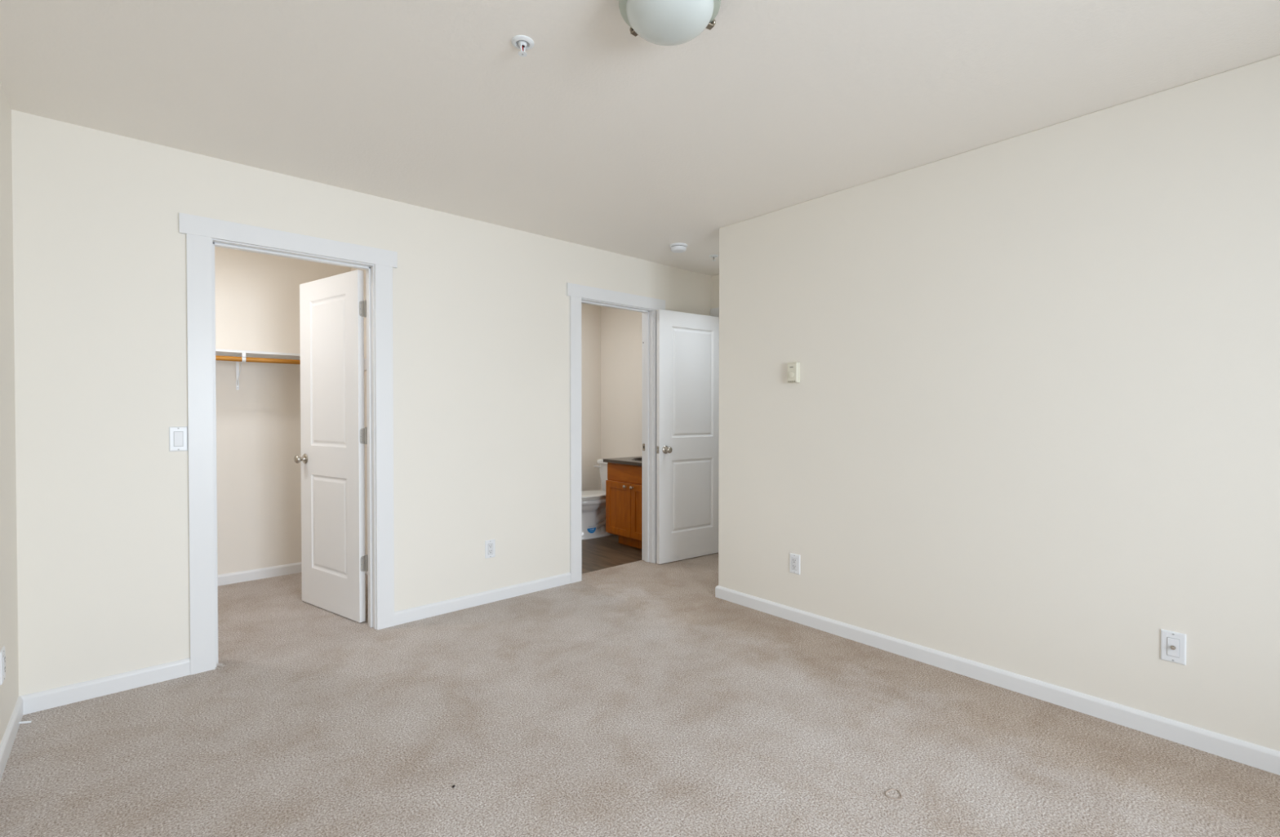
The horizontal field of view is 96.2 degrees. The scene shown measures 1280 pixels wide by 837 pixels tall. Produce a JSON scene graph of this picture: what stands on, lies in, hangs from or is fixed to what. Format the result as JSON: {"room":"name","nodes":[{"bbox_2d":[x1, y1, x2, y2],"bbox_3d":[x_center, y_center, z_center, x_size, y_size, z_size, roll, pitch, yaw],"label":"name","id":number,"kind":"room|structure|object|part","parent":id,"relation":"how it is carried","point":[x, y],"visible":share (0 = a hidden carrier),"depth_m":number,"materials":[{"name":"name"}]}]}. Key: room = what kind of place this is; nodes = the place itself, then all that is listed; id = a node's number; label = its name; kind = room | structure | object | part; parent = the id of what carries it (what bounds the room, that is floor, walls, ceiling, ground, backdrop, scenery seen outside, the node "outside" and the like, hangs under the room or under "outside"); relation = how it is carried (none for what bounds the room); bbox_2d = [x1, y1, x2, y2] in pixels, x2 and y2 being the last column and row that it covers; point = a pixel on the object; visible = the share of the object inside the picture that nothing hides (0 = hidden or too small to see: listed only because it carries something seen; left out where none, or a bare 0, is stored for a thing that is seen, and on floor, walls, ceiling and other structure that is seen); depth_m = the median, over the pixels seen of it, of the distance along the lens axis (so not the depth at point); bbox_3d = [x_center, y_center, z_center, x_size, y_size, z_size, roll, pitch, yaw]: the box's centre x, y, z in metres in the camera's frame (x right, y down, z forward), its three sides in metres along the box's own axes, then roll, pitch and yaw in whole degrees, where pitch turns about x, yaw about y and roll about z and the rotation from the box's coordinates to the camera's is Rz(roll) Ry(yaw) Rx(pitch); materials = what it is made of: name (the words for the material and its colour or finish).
{"room":"empty bedroom","nodes":[
{"label":"empty bedroom","id":0,"kind":"room"},
{"bbox_2d":[0,81,18,743],"bbox_3d":[-1.333,0.015,0.903,0.112,2.459,7.069,-1,1,-42],"label":"wall","id":1,"kind":"structure","parent":0,"point":[9,689],"depth_m":2.15,"materials":[{"name":"paint"}]},
{"bbox_2d":[0,645,5,684],"bbox_3d":[-2.238,0.867,2.018,0.008,0.114,0.070,-1,1,-42],"label":"wall outlet","id":2,"kind":"object","parent":1,"relation":"attached to","point":[2,655],"visible":1,"depth_m":2.00,"materials":[{"name":"white plastic"}]},
{"bbox_2d":[3,653,5,675],"bbox_3d":[-2.237,0.867,2.019,0.003,0.065,0.032,-1,1,-42],"label":"receptacle","id":3,"kind":"object","parent":2,"relation":"attached to","point":[4,655],"depth_m":2.01,"materials":[{"name":"white plastic"}]},
{"bbox_2d":[0,657,190,781],"bbox_3d":[-0.558,1.181,0.540,0.546,0.076,5.250,-1,1,-42],"label":"baseboard","id":4,"kind":"structure","parent":1,"relation":"attached to","point":[37,701],"depth_m":2.43,"materials":[{"name":"paint"}]},
{"bbox_2d":[18,720,31,724],"bbox_3d":[-2.397,1.184,2.238,0.034,0.013,0.009,0,1,-29],"label":"door stop","id":5,"kind":"object","parent":4,"relation":"attached to","point":[20,722],"visible":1,"depth_m":2.23,"materials":[{"name":"white plastic"}]},
{"bbox_2d":[351,267,367,555],"bbox_3d":[-1.780,-0.024,4.096,0.112,2.459,1.483,-1,1,-42],"label":"door frame","id":6,"kind":"structure","parent":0,"point":[352,268],"depth_m":4.35,"materials":[{"name":"paint"}]},
{"bbox_2d":[364,358,366,370],"bbox_3d":[-2.028,-0.404,4.272,0.018,0.084,0.266,-1,1,-42],"label":"cleat","id":7,"kind":"object","parent":6,"relation":"attached to","point":[365,359],"visible":0.04,"depth_m":4.28,"materials":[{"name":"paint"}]},
{"bbox_2d":[11,109,711,695],"bbox_3d":[-0.535,-0.024,4.139,5.612,2.459,0.112,-1,1,-42],"label":"wall","id":8,"kind":"structure","parent":0,"point":[481,309],"depth_m":2.64,"materials":[{"name":"paint"}]},
{"bbox_2d":[168,426,187,451],"bbox_3d":[-2.124,0.094,2.642,0.067,0.112,0.008,-1,1,-42],"label":"light switch","id":9,"kind":"object","parent":8,"relation":"attached to","point":[178,436],"visible":1,"depth_m":2.64,"materials":[{"name":"white plastic"}]},
{"bbox_2d":[178,212,397,675],"bbox_3d":[-1.794,0.121,3.015,0.972,2.135,0.146,-1,1,-42],"label":"door frame","id":10,"kind":"structure","parent":8,"relation":"attached to","point":[202,233],"depth_m":2.77,"materials":[{"name":"paint"}]},
{"bbox_3d":[-2.060,0.170,2.693,0.094,2.045,0.018,-1,1,-42],"label":"casing","id":11,"kind":"part","parent":10,"relation":"part of","materials":[{"name":"paint"}]},
{"bbox_3d":[-1.752,-0.901,2.955,0.972,0.090,0.018,-1,1,-42],"label":"head casing","id":12,"kind":"part","parent":10,"relation":"part of","materials":[{"name":"paint"}]},
{"bbox_3d":[-1.444,0.164,3.243,0.094,2.045,0.018,-1,1,-42],"label":"casing","id":13,"kind":"part","parent":10,"relation":"part of","materials":[{"name":"paint"}]},
{"bbox_2d":[293,269,367,622],"bbox_3d":[-1.890,0.160,3.509,0.709,2.033,0.164,0,1,35],"label":"door","id":14,"kind":"structure","parent":8,"relation":"in","point":[333,308],"depth_m":3.46,"materials":[{"name":"paint"}]},
{"bbox_3d":[-2.148,0.256,3.628,0.065,0.065,0.064,0,1,35],"label":"knob","id":15,"kind":"part","parent":14,"relation":"part of","materials":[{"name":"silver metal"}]},
{"bbox_2d":[394,572,570,625],"bbox_3d":[-0.955,1.143,3.694,1.222,0.076,0.013,-1,1,-42],"label":"baseboard","id":16,"kind":"structure","parent":8,"relation":"attached to","point":[402,616],"depth_m":3.62,"materials":[{"name":"paint"}]},
{"bbox_2d":[484,538,495,558],"bbox_3d":[-0.962,0.838,3.688,0.070,0.114,0.008,-1,1,-42],"label":"wall outlet","id":17,"kind":"object","parent":8,"relation":"attached to","point":[490,544],"visible":1,"depth_m":3.68,"materials":[{"name":"white plastic"}]},
{"bbox_2d":[488,543,493,554],"bbox_3d":[-0.961,0.838,3.686,0.032,0.065,0.003,-1,1,-42],"label":"receptacle","id":18,"kind":"object","parent":17,"relation":"attached to","point":[490,545],"depth_m":3.69,"materials":[{"name":"white plastic"}]},
{"bbox_2d":[566,282,665,582],"bbox_3d":[-0.200,0.104,4.437,0.962,2.135,0.146,-1,1,-42],"label":"door frame","id":19,"kind":"structure","parent":8,"relation":"attached to","point":[578,294],"depth_m":4.42,"materials":[{"name":"paint"}]},
{"bbox_3d":[-0.462,0.153,4.119,0.094,2.045,0.018,-1,1,-42],"label":"casing","id":20,"kind":"part","parent":19,"relation":"part of","materials":[{"name":"paint"}]},
{"bbox_3d":[-0.157,-0.917,4.377,0.962,0.090,0.018,-1,1,-42],"label":"head casing","id":21,"kind":"part","parent":19,"relation":"part of","materials":[{"name":"paint"}]},
{"bbox_3d":[0.147,0.147,4.662,0.094,2.045,0.018,-1,1,-42],"label":"casing","id":22,"kind":"part","parent":19,"relation":"part of","materials":[{"name":"paint"}]},
{"bbox_2d":[656,309,719,564],"bbox_3d":[0.431,0.145,4.795,0.734,2.033,0.164,0,1,-36],"label":"door","id":23,"kind":"structure","parent":8,"relation":"in","point":[688,344],"depth_m":4.75,"materials":[{"name":"paint"}]},
{"bbox_3d":[0.224,0.250,4.584,0.065,0.065,0.064,0,1,-36],"label":"knob","id":24,"kind":"part","parent":23,"relation":"part of","materials":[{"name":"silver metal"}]},
{"bbox_2d":[214,246,600,574],"bbox_3d":[-2.036,-0.034,4.937,4.434,2.459,0.112,-1,1,-42],"label":"wall","id":25,"kind":"structure","parent":0,"point":[259,477],"depth_m":4.22,"materials":[{"name":"paint"}]},
{"bbox_2d":[235,352,245,389],"bbox_3d":[-2.774,-0.324,3.988,0.021,0.240,0.316,-1,1,-42],"label":"shelf bracket","id":26,"kind":"object","parent":25,"relation":"attached to","point":[243,354],"visible":0.99,"depth_m":4.10,"materials":[{"name":"white plastic"}]},
{"bbox_2d":[215,355,300,364],"bbox_3d":[-2.747,-0.400,3.828,1.658,0.032,0.032,-1,1,-42],"label":"closet rod","id":27,"kind":"object","parent":26,"relation":"attached to","point":[217,357],"visible":0.32,"depth_m":3.93,"materials":[{"name":"brown wood"}]},
{"bbox_2d":[215,348,300,359],"bbox_3d":[-2.840,-0.452,3.933,1.672,0.017,0.306,-1,1,-42],"label":"closet shelf","id":28,"kind":"object","parent":25,"relation":"attached to","point":[218,351],"visible":0.11,"depth_m":4.00,"materials":[{"name":"paint"}]},
{"bbox_2d":[217,561,367,586],"bbox_3d":[-2.456,1.144,3.521,1.680,0.076,1.465,-1,1,-42],"label":"baseboard","id":29,"kind":"structure","parent":25,"relation":"attached to","point":[291,568],"depth_m":4.19,"materials":[{"name":"paint"}]},
{"bbox_2d":[0,534,1279,836],"bbox_3d":[0.740,1.213,2.733,5.600,0.040,6.995,-1,1,-42],"label":"floor","id":30,"kind":"structure","parent":0,"point":[633,699],"depth_m":2.13,"materials":[{"name":"beige carpet"}]},
{"bbox_2d":[213,662,225,670],"bbox_3d":[-2.037,1.186,2.768,0.107,0.010,0.048,1,1,41],"label":"carpet fray","id":31,"kind":"object","parent":30,"relation":"on","point":[217,664],"visible":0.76,"depth_m":2.76,"materials":[{"name":"white carpet"}]},
{"bbox_2d":[582,457,614,539],"bbox_3d":[-0.434,0.795,5.749,0.712,0.736,0.442,-1,1,-42],"label":"toilet","id":32,"kind":"object","parent":30,"relation":"on","point":[593,501],"visible":0.49,"depth_m":5.59,"materials":[{"name":"white ceramic"}]},
{"bbox_3d":[-0.510,0.771,5.670,0.494,0.018,0.374,-1,1,-42],"label":"seat","id":33,"kind":"part","parent":32,"relation":"part of","materials":[{"name":"white plastic"}]},
{"bbox_3d":[-0.510,0.748,5.670,0.494,0.027,0.374,-1,1,-42],"label":"lid","id":34,"kind":"part","parent":32,"relation":"part of","materials":[{"name":"white plastic"}]},
{"bbox_3d":[-0.434,0.971,5.741,0.694,0.384,0.372,-1,1,-42],"label":"bowl","id":35,"kind":"part","parent":32,"relation":"part of","materials":[{"name":"white ceramic"}]},
{"bbox_3d":[-0.237,0.623,5.912,0.192,0.304,0.406,-1,1,-42],"label":"tank","id":36,"kind":"part","parent":32,"relation":"part of","materials":[{"name":"white ceramic"}]},
{"bbox_3d":[-0.241,0.448,5.906,0.210,0.045,0.426,-1,1,-42],"label":"tank lid","id":37,"kind":"part","parent":32,"relation":"part of","materials":[{"name":"white ceramic"}]},
{"bbox_2d":[605,462,641,548],"bbox_3d":[0.098,0.789,5.285,0.567,0.759,0.690,-1,1,-42],"label":"vanity cabinet","id":38,"kind":"object","parent":30,"relation":"on","point":[624,482],"visible":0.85,"depth_m":5.20,"materials":[{"name":"brown wood"}]},
{"bbox_3d":[-0.196,0.821,5.249,0.020,0.484,0.352,-1,1,-42],"label":"door","id":39,"kind":"part","parent":38,"relation":"part of","materials":[{"name":"brown wood"}]},
{"bbox_2d":[603,456,641,466],"bbox_3d":[0.098,0.395,5.293,0.552,0.030,0.714,-1,1,-42],"label":"countertop","id":40,"kind":"structure","parent":38,"relation":"on","point":[624,460],"depth_m":5.24,"materials":[{"name":"laminate"}]},
{"bbox_2d":[631,457,641,461],"bbox_3d":[0.120,0.440,5.290,0.348,0.131,0.454,-1,1,-42],"label":"sink basin","id":41,"kind":"object","parent":40,"relation":"in","point":[638,458],"visible":0.17,"depth_m":5.43,"materials":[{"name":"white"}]},
{"bbox_3d":[-0.079,0.498,5.126,0.007,0.144,0.677,-1,1,-42],"label":"false drawer","id":42,"kind":"part","parent":38,"relation":"part of","materials":[{"name":"brown wood"}]},
{"bbox_3d":[0.035,0.824,4.990,0.020,0.484,0.332,-1,1,-42],"label":"door","id":43,"kind":"part","parent":38,"relation":"part of","materials":[{"name":"brown wood"}]},
{"bbox_2d":[884,788,902,799],"bbox_3d":[0.815,1.203,1.836,0.059,0.005,0.050,-1,1,-42],"label":"loop","id":44,"kind":"object","parent":30,"relation":"on","point":[890,789],"visible":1,"depth_m":1.83,"materials":[{"name":"beige"}]},
{"bbox_2d":[0,0,1279,275],"bbox_3d":[0.716,-1.286,2.715,5.620,0.100,7.069,-1,1,-42],"label":"ceiling","id":45,"kind":"structure","parent":0,"point":[604,136],"depth_m":2.14,"materials":[{"name":"paint"}]},
{"bbox_2d":[511,35,533,57],"bbox_3d":[-0.383,-1.206,1.872,0.073,0.040,0.073,0,1,20],"label":"sprinkler","id":46,"kind":"object","parent":45,"relation":"attached to","point":[522,42],"visible":1,"depth_m":1.86,"materials":[{"name":"white metal"}]},
{"bbox_2d":[618,0,720,45],"bbox_3d":[0.085,-1.166,1.656,0.304,0.115,0.307,-1,1,-42],"label":"ceiling light","id":47,"kind":"object","parent":45,"relation":"attached to","point":[659,22],"visible":1,"depth_m":1.62,"materials":[{"name":"white glass"}]},
{"bbox_2d":[669,242,687,253],"bbox_3d":[0.279,-1.232,4.158,0.128,0.044,0.128,-1,1,-42],"label":"smoke detector","id":48,"kind":"object","parent":45,"relation":"attached to","point":[677,247],"visible":1,"depth_m":4.12,"materials":[{"name":"white plastic"}]},
{"bbox_2d":[709,254,718,261],"bbox_3d":[0.571,-1.237,4.432,0.073,0.040,0.073,0,1,-21],"label":"sprinkler","id":49,"kind":"object","parent":45,"relation":"attached to","point":[713,256],"visible":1,"depth_m":4.42,"materials":[{"name":"white metal"}]},
{"bbox_2d":[600,274,719,489],"bbox_3d":[0.449,-0.039,5.398,0.112,2.459,2.507,-1,1,-42],"label":"wall","id":50,"kind":"structure","parent":0,"point":[621,330],"depth_m":6.02,"materials":[{"name":"paint"}]},
{"bbox_2d":[710,306,719,316],"bbox_3d":[0.997,0.101,4.782,0.146,2.135,0.961,-1,1,-42],"label":"door frame","id":51,"kind":"structure","parent":50,"relation":"attached to","point":[714,312],"depth_m":5.04,"materials":[{"name":"paint"}]},
{"bbox_2d":[718,54,1279,751],"bbox_3d":[2.841,-0.008,2.871,2.260,2.459,4.450,-1,1,-42],"label":"wall","id":52,"kind":"structure","parent":0,"point":[1030,426],"depth_m":2.44,"materials":[{"name":"paint"}]},
{"bbox_2d":[787,362,799,382],"bbox_3d":[0.889,-0.266,3.333,0.035,0.117,0.069,-1,1,-42],"label":"thermostat","id":53,"kind":"object","parent":52,"relation":"attached to","point":[793,368],"visible":1,"depth_m":3.32,"materials":[{"name":"beige plastic"}]},
{"bbox_2d":[789,552,799,574],"bbox_3d":[0.903,0.848,3.351,0.008,0.114,0.070,-1,1,-42],"label":"wall outlet","id":54,"kind":"object","parent":52,"relation":"attached to","point":[794,559],"visible":1,"depth_m":3.35,"materials":[{"name":"white plastic"}]},
{"bbox_2d":[791,557,796,569],"bbox_3d":[0.901,0.849,3.350,0.003,0.065,0.032,-1,1,-42],"label":"receptacle","id":55,"kind":"object","parent":54,"relation":"attached to","point":[793,559],"depth_m":3.35,"materials":[{"name":"white plastic"}]},
{"bbox_2d":[715,585,1279,774],"bbox_3d":[2.313,1.158,2.498,0.983,0.076,4.351,-1,1,-42],"label":"baseboard","id":56,"kind":"structure","parent":52,"relation":"attached to","point":[1246,753],"depth_m":2.44,"materials":[{"name":"paint"}]},
{"bbox_2d":[1160,628,1186,665],"bbox_3d":[1.981,0.852,2.134,0.019,0.114,0.070,-1,1,-42],"label":"outlet","id":57,"kind":"object","parent":52,"relation":"attached to","point":[1173,644],"visible":1,"depth_m":2.13,"materials":[{"name":"white plastic"}]}
]}

